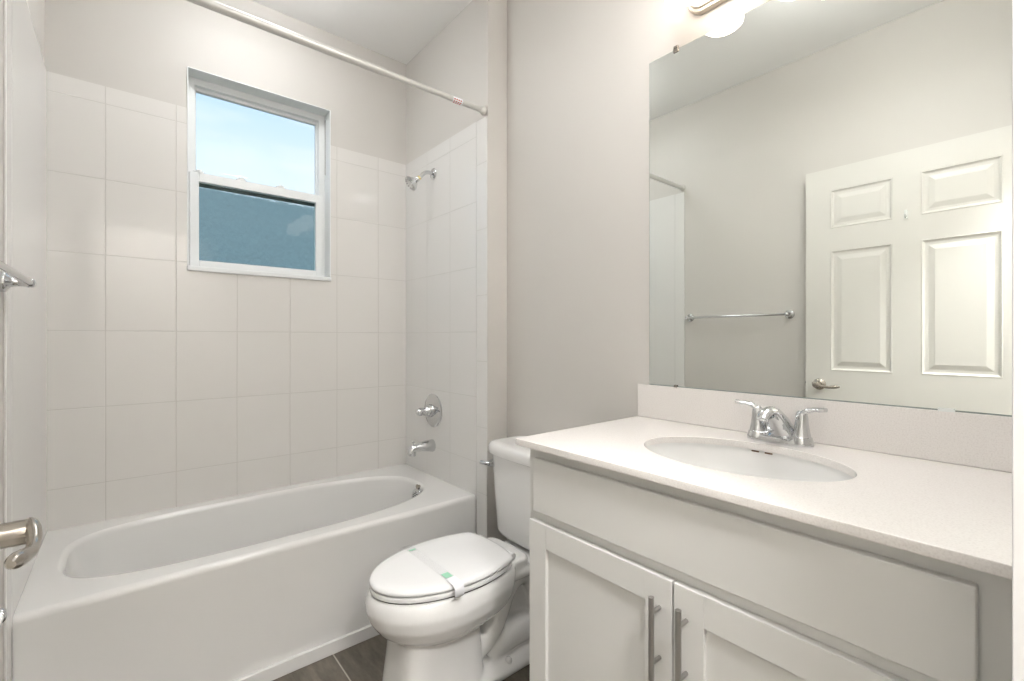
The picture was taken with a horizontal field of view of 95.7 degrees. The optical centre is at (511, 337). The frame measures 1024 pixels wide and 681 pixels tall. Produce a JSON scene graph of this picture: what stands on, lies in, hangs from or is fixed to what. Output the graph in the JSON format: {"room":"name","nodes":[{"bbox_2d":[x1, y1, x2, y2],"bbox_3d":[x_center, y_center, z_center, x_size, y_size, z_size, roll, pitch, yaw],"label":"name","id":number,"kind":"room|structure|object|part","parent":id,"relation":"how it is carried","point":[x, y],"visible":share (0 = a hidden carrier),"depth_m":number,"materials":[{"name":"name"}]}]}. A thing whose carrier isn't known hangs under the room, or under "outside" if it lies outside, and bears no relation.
{"room":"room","nodes":[
{"label":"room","id":0,"kind":"room"},
{"bbox_2d":[0,517,42,569],"bbox_3d":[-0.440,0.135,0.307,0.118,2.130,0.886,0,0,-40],"label":"door handle","id":1,"kind":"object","parent":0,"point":[28,532],"depth_m":0.59,"materials":[{"name":"silver metal"}]},
{"bbox_3d":[-0.668,0.257,0.595,0.071,0.064,0.064,0,0,-40],"label":"handle","id":2,"kind":"part","parent":1,"relation":"part of","materials":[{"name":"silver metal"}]},
{"bbox_2d":[0,0,46,680],"bbox_3d":[-1.011,-0.214,0.756,0.120,2.848,2.620,0,0,-40],"label":"wall","id":3,"kind":"structure","parent":0,"point":[23,72],"depth_m":1.35,"materials":[{"name":"grey paint"}]},
{"bbox_2d":[0,608,7,626],"bbox_3d":[-0.835,0.466,0.697,0.085,0.050,0.200,0,0,-40],"label":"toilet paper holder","id":4,"kind":"object","parent":3,"relation":"attached to","point":[3,612],"visible":1,"depth_m":0.77,"materials":[{"name":"metal"}]},
{"bbox_2d":[0,261,35,291],"bbox_3d":[-1.039,-0.140,0.924,0.062,0.054,0.684,0,0,-40],"label":"towel bar","id":5,"kind":"object","parent":3,"relation":"attached to","point":[17,279],"visible":1,"depth_m":1.13,"materials":[{"name":"silver metal"}]},
{"bbox_3d":[-1.241,-0.140,1.165,0.062,0.054,0.054,0,0,-40],"label":"post","id":6,"kind":"part","parent":5,"relation":"part of","materials":[{"name":"silver metal"}]},
{"bbox_2d":[45,0,405,531],"bbox_3d":[-1.077,-0.214,2.497,2.251,2.848,0.150,0,0,-40],"label":"wall","id":7,"kind":"structure","parent":0,"point":[169,385],"depth_m":2.08,"materials":[{"name":"white tile"}]},
{"bbox_2d":[187,66,330,280],"bbox_3d":[-1.258,-0.761,2.335,0.635,0.917,0.157,0,0,-40],"label":"window","id":8,"kind":"structure","parent":7,"relation":"in","point":[235,226],"depth_m":2.33,"materials":[{"name":"white plastic"}]},
{"bbox_3d":[-1.292,-0.971,2.376,0.589,0.451,0.024,0,0,-40],"label":"sash","id":9,"kind":"part","parent":8,"relation":"part of","materials":[{"name":"clear glass"}]},
{"bbox_3d":[-1.271,-0.554,2.351,0.599,0.441,0.026,0,0,-40],"label":"sash","id":10,"kind":"part","parent":8,"relation":"part of","materials":[{"name":"glass"}]},
{"bbox_3d":[-1.271,-0.548,2.351,0.535,0.377,0.001,0,0,-40],"label":"pane","id":11,"kind":"part","parent":8,"relation":"part of","materials":[{"name":"blue glass"}]},
{"bbox_3d":[-1.239,-0.314,2.312,0.635,0.022,0.097,0,0,-40],"label":"sill","id":12,"kind":"part","parent":8,"relation":"part of","materials":[{"name":"white plastic"}]},
{"bbox_2d":[251,0,471,63],"bbox_3d":[-0.037,-1.677,0.902,2.900,0.080,3.932,0,0,-40],"label":"ceiling","id":13,"kind":"structure","parent":0,"point":[398,30],"depth_m":2.38,"materials":[{"name":"white paint"}]},
{"bbox_2d":[273,634,529,680],"bbox_3d":[-0.037,1.240,0.902,2.900,0.060,3.932,0,0,-40],"label":"floor","id":14,"kind":"structure","parent":0,"point":[363,661],"depth_m":1.70,"materials":[{"name":"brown tile"}]},
{"bbox_2d":[12,464,475,680],"bbox_3d":[-0.982,0.971,2.000,1.519,0.478,0.734,0,0,-40],"label":"bathtub","id":15,"kind":"object","parent":14,"relation":"on","point":[271,584],"visible":0.96,"depth_m":1.68,"materials":[{"name":"white ceramic"}]},
{"bbox_3d":[-0.474,0.796,2.321,0.030,0.089,0.090,0,0,-40],"label":"overflow plate","id":16,"kind":"part","parent":15,"relation":"part of","materials":[{"name":"silver metal"}]},
{"bbox_2d":[365,436,529,680],"bbox_3d":[-0.135,0.827,1.714,0.822,0.767,0.474,0,0,-40],"label":"toilet","id":17,"kind":"object","parent":14,"relation":"on","point":[455,607],"visible":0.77,"depth_m":1.56,"materials":[{"name":"white ceramic"}]},
{"bbox_3d":[-0.254,0.804,1.612,0.482,0.018,0.346,0,0,-40],"label":"seat","id":18,"kind":"part","parent":17,"relation":"part of","materials":[{"name":"white plastic"}]},
{"bbox_3d":[-0.253,0.782,1.613,0.487,0.021,0.350,0,0,-40],"label":"lid","id":19,"kind":"part","parent":17,"relation":"part of","materials":[{"name":"white plastic"}]},
{"bbox_2d":[441,572,452,577],"bbox_3d":[-0.211,0.768,1.502,0.025,0.001,0.032,0,0,-40],"label":"print","id":20,"kind":"object","parent":17,"relation":"on","point":[443,574],"depth_m":1.51,"materials":[{"name":"green paper"}]},
{"bbox_3d":[-0.134,1.011,1.712,0.820,0.398,0.370,0,0,-40],"label":"bowl","id":21,"kind":"part","parent":17,"relation":"part of","materials":[{"name":"white ceramic"}]},
{"bbox_3d":[-0.101,0.538,1.997,0.059,0.036,0.058,0,0,-40],"label":"flush lever","id":22,"kind":"part","parent":17,"relation":"part of","materials":[{"name":"silver metal"}]},
{"bbox_3d":[0.094,0.470,1.903,0.216,0.055,0.470,0,0,-40],"label":"tank lid","id":23,"kind":"part","parent":17,"relation":"part of","materials":[{"name":"white ceramic"}]},
{"bbox_3d":[0.100,0.663,1.908,0.201,0.362,0.440,0,0,-40],"label":"tank","id":24,"kind":"part","parent":17,"relation":"part of","materials":[{"name":"white ceramic"}]},
{"bbox_2d":[530,449,1011,680],"bbox_3d":[0.538,0.753,1.092,0.590,0.914,0.942,0,0,-40],"label":"vanity cabinet","id":25,"kind":"object","parent":14,"relation":"on","point":[632,578],"visible":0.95,"depth_m":0.87,"materials":[{"name":"white paint"}]},
{"bbox_3d":[0.193,0.790,1.115,0.018,0.589,0.432,0,0,-40],"label":"door","id":26,"kind":"part","parent":25,"relation":"part of","materials":[{"name":"white paint"}]},
{"bbox_3d":[0.293,0.612,0.953,0.037,0.168,0.012,0,0,-40],"label":"handle","id":27,"kind":"part","parent":25,"relation":"part of","materials":[{"name":"silver metal"}]},
{"bbox_3d":[0.332,0.612,0.907,0.037,0.168,0.012,0,0,-40],"label":"handle","id":28,"kind":"part","parent":25,"relation":"part of","materials":[{"name":"silver metal"}]},
{"bbox_2d":[515,384,1011,579],"bbox_3d":[0.539,0.229,1.102,0.578,0.132,0.961,0,0,-40],"label":"countertop","id":29,"kind":"structure","parent":25,"relation":"on","point":[935,484],"depth_m":0.99,"materials":[{"name":"white stone"}]},
{"bbox_2d":[646,443,852,481],"bbox_3d":[0.535,0.371,1.102,0.368,0.150,0.502,0,0,-40],"label":"sink","id":30,"kind":"object","parent":29,"relation":"in","point":[736,460],"visible":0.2,"depth_m":1.24,"materials":[{"name":"white ceramic"}]},
{"bbox_2d":[735,399,827,448],"bbox_3d":[0.702,0.225,1.223,0.173,0.105,0.162,0,0,7],"label":"faucet","id":31,"kind":"object","parent":29,"relation":"on","point":[769,424],"visible":1,"depth_m":1.19,"materials":[{"name":"silver metal"}]},
{"bbox_3d":[0.656,0.191,1.284,0.070,0.037,0.029,0,0,39],"label":"handle lever","id":32,"kind":"part","parent":31,"relation":"part of","materials":[{"name":"silver metal"}]},
{"bbox_3d":[0.673,0.230,1.269,0.053,0.088,0.053,0,0,-40],"label":"handle","id":33,"kind":"part","parent":31,"relation":"part of","materials":[{"name":"silver metal"}]},
{"bbox_3d":[0.678,0.223,1.204,0.144,0.096,0.094,0,0,-40],"label":"spout","id":34,"kind":"part","parent":31,"relation":"part of","materials":[{"name":"silver metal"}]},
{"bbox_3d":[0.707,0.269,1.228,0.056,0.017,0.162,0,0,-40],"label":"plate","id":35,"kind":"part","parent":31,"relation":"part of","materials":[{"name":"silver metal"}]},
{"bbox_3d":[0.742,0.230,1.187,0.053,0.088,0.053,0,0,-40],"label":"handle","id":36,"kind":"part","parent":31,"relation":"part of","materials":[{"name":"silver metal"}]},
{"bbox_3d":[0.753,0.191,1.167,0.029,0.037,0.070,0,0,-29],"label":"handle lever","id":37,"kind":"part","parent":31,"relation":"part of","materials":[{"name":"silver metal"}]},
{"bbox_3d":[0.472,0.790,0.780,0.018,0.589,0.432,0,0,-40],"label":"door","id":38,"kind":"part","parent":25,"relation":"part of","materials":[{"name":"white paint"}]},
{"bbox_2d":[406,0,506,540],"bbox_3d":[-0.293,-0.214,2.533,0.221,2.848,0.813,0,0,-40],"label":"wall","id":39,"kind":"structure","parent":0,"point":[456,221],"depth_m":2.32,"materials":[{"name":"white tile"}]},
{"bbox_2d":[186,0,486,115],"bbox_3d":[-0.715,-1.061,1.681,1.520,0.042,0.042,0,0,-40],"label":"shower rod","id":40,"kind":"object","parent":39,"relation":"attached to","point":[215,6],"visible":1,"depth_m":1.68,"materials":[{"name":"silver metal"}]},
{"bbox_2d":[405,168,436,190],"bbox_3d":[-0.493,-0.850,2.475,0.163,0.142,0.085,0,0,-40],"label":"shower","id":41,"kind":"object","parent":39,"relation":"attached to","point":[411,182],"visible":1,"depth_m":2.45,"materials":[{"name":"silver metal"}]},
{"bbox_3d":[-0.461,-0.872,2.487,0.094,0.058,0.021,0,0,-40],"label":"shower arm","id":42,"kind":"part","parent":41,"relation":"part of","materials":[{"name":"silver metal"}]},
{"bbox_2d":[408,439,435,456],"bbox_3d":[-0.487,0.586,2.480,0.145,0.077,0.062,0,0,-40],"label":"tub spout","id":43,"kind":"object","parent":39,"relation":"attached to","point":[428,445],"visible":1,"depth_m":2.46,"materials":[{"name":"silver metal"}]},
{"bbox_2d":[415,394,441,426],"bbox_3d":[-0.466,0.393,2.484,0.109,0.180,0.180,0,0,-40],"label":"shower valve","id":44,"kind":"object","parent":39,"relation":"attached to","point":[432,410],"visible":1,"depth_m":2.47,"materials":[{"name":"silver metal"}]},
{"bbox_3d":[-0.476,0.393,2.449,0.048,0.044,0.085,0,0,-40],"label":"valve handle","id":45,"kind":"part","parent":44,"relation":"part of","materials":[{"name":"silver metal"}]},
{"bbox_2d":[507,0,986,539],"bbox_3d":[0.600,-0.214,1.559,0.100,2.848,1.827,0,0,-40],"label":"wall","id":46,"kind":"structure","parent":0,"point":[578,70],"depth_m":1.87,"materials":[{"name":"grey paint"}]},
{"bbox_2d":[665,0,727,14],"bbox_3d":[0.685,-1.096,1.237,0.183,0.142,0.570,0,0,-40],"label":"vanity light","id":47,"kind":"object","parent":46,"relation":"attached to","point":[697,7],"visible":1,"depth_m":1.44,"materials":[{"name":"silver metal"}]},
{"bbox_3d":[0.522,-1.079,1.389,0.128,0.109,0.128,0,0,-40],"label":"lamp shade","id":48,"kind":"part","parent":47,"relation":"part of","materials":[{"name":"white glass"}]},
{"bbox_2d":[638,384,1011,472],"bbox_3d":[0.758,0.220,1.284,0.010,0.114,0.961,0,0,-40],"label":"backsplash","id":49,"kind":"structure","parent":46,"relation":"attached to","point":[960,438],"depth_m":1.14,"materials":[{"name":"white stone"}]},
{"bbox_2d":[649,0,1011,416],"bbox_3d":[0.759,-0.401,1.282,0.010,1.137,0.874,0,0,-40],"label":"wall mirror","id":50,"kind":"object","parent":46,"relation":"attached to","point":[830,181],"visible":0.98,"depth_m":1.18,"materials":[{"name":"grey mirror"}]},
{"bbox_3d":[0.433,-0.214,0.308,1.761,2.848,0.118,0,0,-40],"label":"wall","id":51,"kind":"structure","parent":0,"visible":0},
{"bbox_2d":[1012,0,1023,680],"bbox_3d":[0.202,0.129,0.122,0.913,2.163,0.142,0,0,-40],"label":"trim","id":52,"kind":"structure","parent":51,"relation":"attached to","point":[1017,5],"depth_m":0.46,"materials":[{"name":"white paint"}]}
]}

